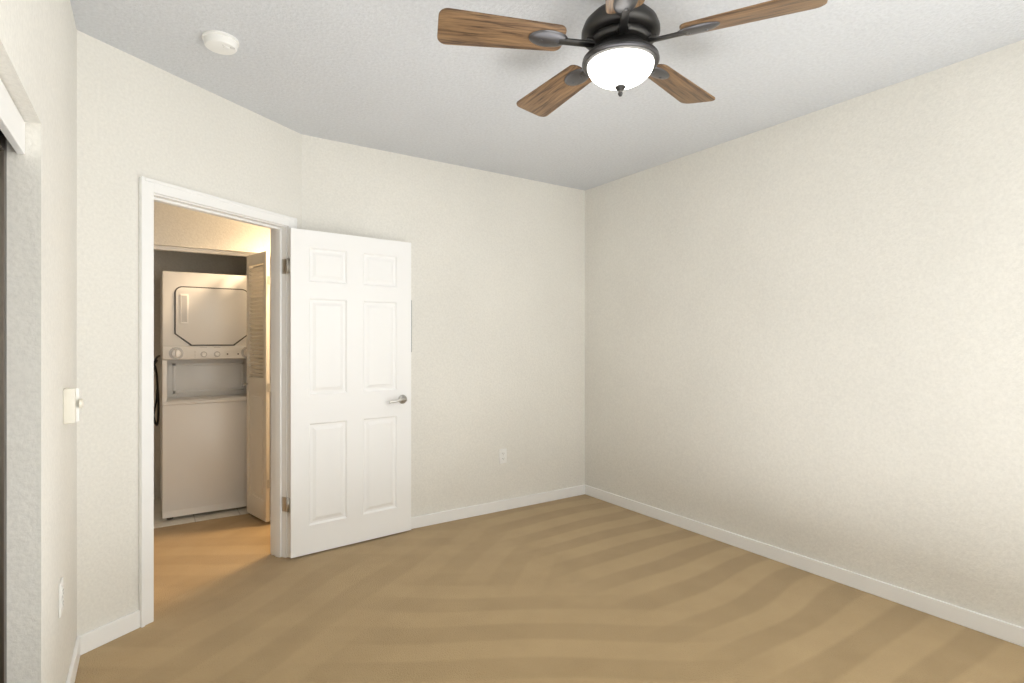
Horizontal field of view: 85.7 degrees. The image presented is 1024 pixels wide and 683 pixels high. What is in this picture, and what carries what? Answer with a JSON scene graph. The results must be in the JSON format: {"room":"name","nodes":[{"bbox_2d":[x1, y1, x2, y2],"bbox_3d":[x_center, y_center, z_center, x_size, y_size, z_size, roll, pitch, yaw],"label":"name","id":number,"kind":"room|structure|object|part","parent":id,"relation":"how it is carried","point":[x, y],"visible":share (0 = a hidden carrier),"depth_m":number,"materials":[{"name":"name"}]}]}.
{"room":"empty bedroom","nodes":[
{"label":"empty bedroom","id":0,"kind":"room"},
{"bbox_2d":[0,0,76,682],"bbox_3d":[-0.865,0.006,0.749,0.120,2.660,3.945,0,0,-34],"label":"wall","id":1,"kind":"structure","parent":0,"point":[38,58],"depth_m":1.56,"materials":[{"name":"paint"}]},
{"bbox_2d":[0,79,24,154],"bbox_3d":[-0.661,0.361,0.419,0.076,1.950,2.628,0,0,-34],"label":"valance","id":2,"kind":"object","parent":1,"relation":"attached to","point":[12,125],"visible":1,"depth_m":1.39,"materials":[{"name":"white wood"}]},
{"bbox_2d":[0,130,6,682],"bbox_3d":[-1.017,0.382,0.937,0.022,1.881,1.366,0,0,-34],"label":"mirrored closet door","id":3,"kind":"structure","parent":2,"relation":"attached to","point":[3,409],"depth_m":1.48,"materials":[{"name":"brown metal"}]},
{"bbox_2d":[59,577,63,617],"bbox_3d":[-1.544,0.876,1.892,0.009,0.114,0.070,0,0,-34],"label":"electrical outlet","id":4,"kind":"object","parent":1,"relation":"attached to","point":[61,597],"visible":1,"depth_m":1.88,"materials":[{"name":"white plastic"}]},
{"bbox_2d":[66,636,79,682],"bbox_3d":[-1.586,1.295,1.958,0.013,0.082,0.955,0,0,-34],"label":"baseboard","id":5,"kind":"structure","parent":1,"relation":"attached to","point":[71,677],"depth_m":2.18,"materials":[{"name":"white wood"}]},
{"bbox_2d":[63,388,83,423],"bbox_3d":[-1.593,0.231,2.007,0.055,0.124,0.086,0,0,-34],"label":"wall control","id":6,"kind":"object","parent":1,"relation":"attached to","point":[73,403],"visible":1,"depth_m":1.97,"materials":[{"name":"white plastic"}]},
{"bbox_2d":[77,30,301,635],"bbox_3d":[-1.642,0.006,2.982,0.120,2.660,1.396,0,0,23],"label":"wall","id":7,"kind":"structure","parent":0,"point":[137,118],"depth_m":2.51,"materials":[{"name":"paint"}]},
{"bbox_2d":[80,610,139,655],"bbox_3d":[-1.656,1.295,2.948,0.146,0.082,1.302,0,0,23],"label":"baseboard","id":8,"kind":"structure","parent":7,"relation":"attached to","point":[106,633],"depth_m":2.45,"materials":[{"name":"white wood"}]},
{"bbox_2d":[139,176,296,627],"bbox_3d":[-1.613,0.282,3.049,0.166,2.108,0.966,0,0,23],"label":"door frame","id":9,"kind":"structure","parent":7,"relation":"attached to","point":[151,191],"depth_m":2.88,"materials":[{"name":"white wood"}]},
{"bbox_2d":[282,259,285,511],"bbox_3d":[-1.410,0.271,3.413,0.035,1.560,0.001,0,0,23],"label":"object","id":10,"kind":"structure","parent":9,"relation":"attached to","point":[284,272],"depth_m":3.41,"materials":[{"name":"grey metal"}]},
{"bbox_2d":[287,228,410,557],"bbox_3d":[-1.030,0.315,3.616,0.834,2.018,0.101,0,0,-38],"label":"door","id":11,"kind":"structure","parent":7,"relation":"in","point":[349,389],"depth_m":3.59,"materials":[{"name":"white paint"},{"name":"wood"},{"name":"satin nickel"}]},
{"bbox_2d":[154,498,248,527],"bbox_3d":[-2.828,1.364,4.364,1.940,0.064,1.000,0,0,-34],"label":"floor","id":12,"kind":"structure","parent":0,"point":[159,521],"depth_m":4.20,"materials":[{"name":"plastic"}]},
{"bbox_2d":[154,271,258,519],"bbox_3d":[-2.518,0.406,4.494,0.753,1.860,0.726,0,0,-34],"label":"dryer","id":13,"kind":"object","parent":12,"relation":"on","point":[202,408],"visible":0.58,"depth_m":4.25,"materials":[{"name":"white metal"}]},
{"bbox_3d":[-2.817,0.376,4.343,0.089,0.536,0.450,0,0,-33],"label":"cord","id":14,"kind":"part","parent":13,"relation":"part of","materials":[{"name":"black rubber"}]},
{"bbox_2d":[154,250,261,497],"bbox_3d":[-3.071,0.006,4.731,1.940,2.660,0.120,0,0,-34],"label":"wall","id":15,"kind":"structure","parent":0,"point":[195,262],"depth_m":4.75,"materials":[{"name":"paint"}]},
{"bbox_2d":[154,201,269,252],"bbox_3d":[-1.856,0.006,4.480,5.050,2.660,0.120,0,0,-34],"label":"wall","id":16,"kind":"structure","parent":0,"point":[174,226],"depth_m":4.12,"materials":[{"name":"paint"}]},
{"bbox_2d":[154,245,255,256],"bbox_3d":[-2.583,-0.680,3.993,1.500,0.028,0.040,0,0,-34],"label":"trim","id":17,"kind":"structure","parent":16,"relation":"attached to","point":[195,250],"depth_m":4.14,"materials":[{"name":"white wood"}]},
{"bbox_2d":[244,251,269,521],"bbox_3d":[-1.898,0.323,4.149,0.180,1.982,0.378,0,0,-34],"label":"bifold door","id":18,"kind":"structure","parent":16,"relation":"in","point":[258,417],"depth_m":4.11,"materials":[{"name":"white paint"}]},
{"bbox_2d":[302,135,584,516],"bbox_3d":[-0.343,0.006,4.262,2.521,2.660,0.120,0,0,-34],"label":"wall","id":19,"kind":"structure","parent":0,"point":[498,307],"depth_m":4.25,"materials":[{"name":"paint"}]},
{"bbox_2d":[411,300,411,351],"bbox_3d":[-0.864,-0.109,3.840,0.358,0.370,0.007,0,0,-34],"label":"wall","id":20,"kind":"structure","parent":19,"relation":"attached to","point":[411,325],"depth_m":3.93,"materials":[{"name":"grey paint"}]},
{"bbox_2d":[411,485,585,528],"bbox_3d":[-0.362,1.295,4.169,2.346,0.082,0.013,0,0,-34],"label":"baseboard","id":21,"kind":"structure","parent":19,"relation":"attached to","point":[486,508],"depth_m":4.31,"materials":[{"name":"white wood"}]},
{"bbox_2d":[499,448,506,463],"bbox_3d":[-0.071,0.906,4.364,0.070,0.114,0.009,0,0,-34],"label":"electrical outlet","id":22,"kind":"object","parent":19,"relation":"attached to","point":[502,455],"visible":1,"depth_m":4.36,"materials":[{"name":"white plastic"}]},
{"bbox_2d":[70,0,1023,189],"bbox_3d":[-0.553,-1.374,2.512,5.050,0.100,6.700,0,0,-34],"label":"ceiling","id":23,"kind":"structure","parent":0,"point":[395,76],"depth_m":2.67,"materials":[{"name":"paint"}]},
{"bbox_2d":[202,30,238,54],"bbox_3d":[-1.276,-1.302,2.417,0.146,0.044,0.146,0,0,-34],"label":"smoke detector","id":24,"kind":"object","parent":23,"relation":"attached to","point":[220,42],"visible":1,"depth_m":2.38,"materials":[{"name":"white plastic"}]},
{"bbox_2d":[437,0,827,116],"bbox_3d":[0.390,-1.111,2.061,1.293,0.425,1.266,0,0,-34],"label":"fan","id":25,"kind":"object","parent":23,"relation":"hanging from","point":[618,39],"visible":1,"depth_m":1.94,"materials":[{"name":"brown wood"}]},
{"bbox_3d":[-0.035,-1.089,1.946,0.450,0.006,0.166,0,-11,-10],"label":"blade","id":26,"kind":"part","parent":25,"relation":"part of","materials":[{"name":"brown wood"}]},
{"bbox_3d":[0.188,-1.089,2.413,0.166,0.006,0.450,12,-6,-28],"label":"blade","id":27,"kind":"part","parent":25,"relation":"part of","materials":[{"name":"brown wood"}]},
{"bbox_3d":[0.398,-0.977,2.026,0.242,0.074,0.242,0,0,-33],"label":"glass","id":28,"kind":"part","parent":25,"relation":"part of","materials":[{"name":"white glass"}]},
{"label":"blade","id":29,"kind":"part","parent":25,"relation":"part of","materials":[{"name":"brown wood"}]},
{"bbox_3d":[0.701,-1.089,2.345,0.166,0.006,0.450,15,10,43],"label":"blade","id":30,"kind":"part","parent":25,"relation":"part of","materials":[{"name":"brown wood"}]},
{"label":"blade","id":31,"kind":"part","parent":25,"relation":"part of","materials":[{"name":"brown wood"}]},
{"bbox_2d":[75,494,1023,682],"bbox_3d":[-0.264,1.366,2.074,5.050,0.060,5.650,0,0,-34],"label":"floor","id":32,"kind":"structure","parent":0,"point":[584,588],"depth_m":2.69,"materials":[{"name":"beige carpet"}]},
{"bbox_2d":[585,40,1023,627],"bbox_3d":[1.937,0.006,2.993,0.120,2.660,4.753,0,0,-34],"label":"wall","id":33,"kind":"structure","parent":0,"point":[803,334],"depth_m":3.06,"materials":[{"name":"paint"}]},
{"bbox_2d":[586,485,1023,646],"bbox_3d":[1.859,1.295,2.990,0.013,0.082,4.433,0,0,-34],"label":"baseboard","id":34,"kind":"structure","parent":33,"relation":"attached to","point":[997,628],"depth_m":3.05,"materials":[{"name":"white wood"}]}
]}

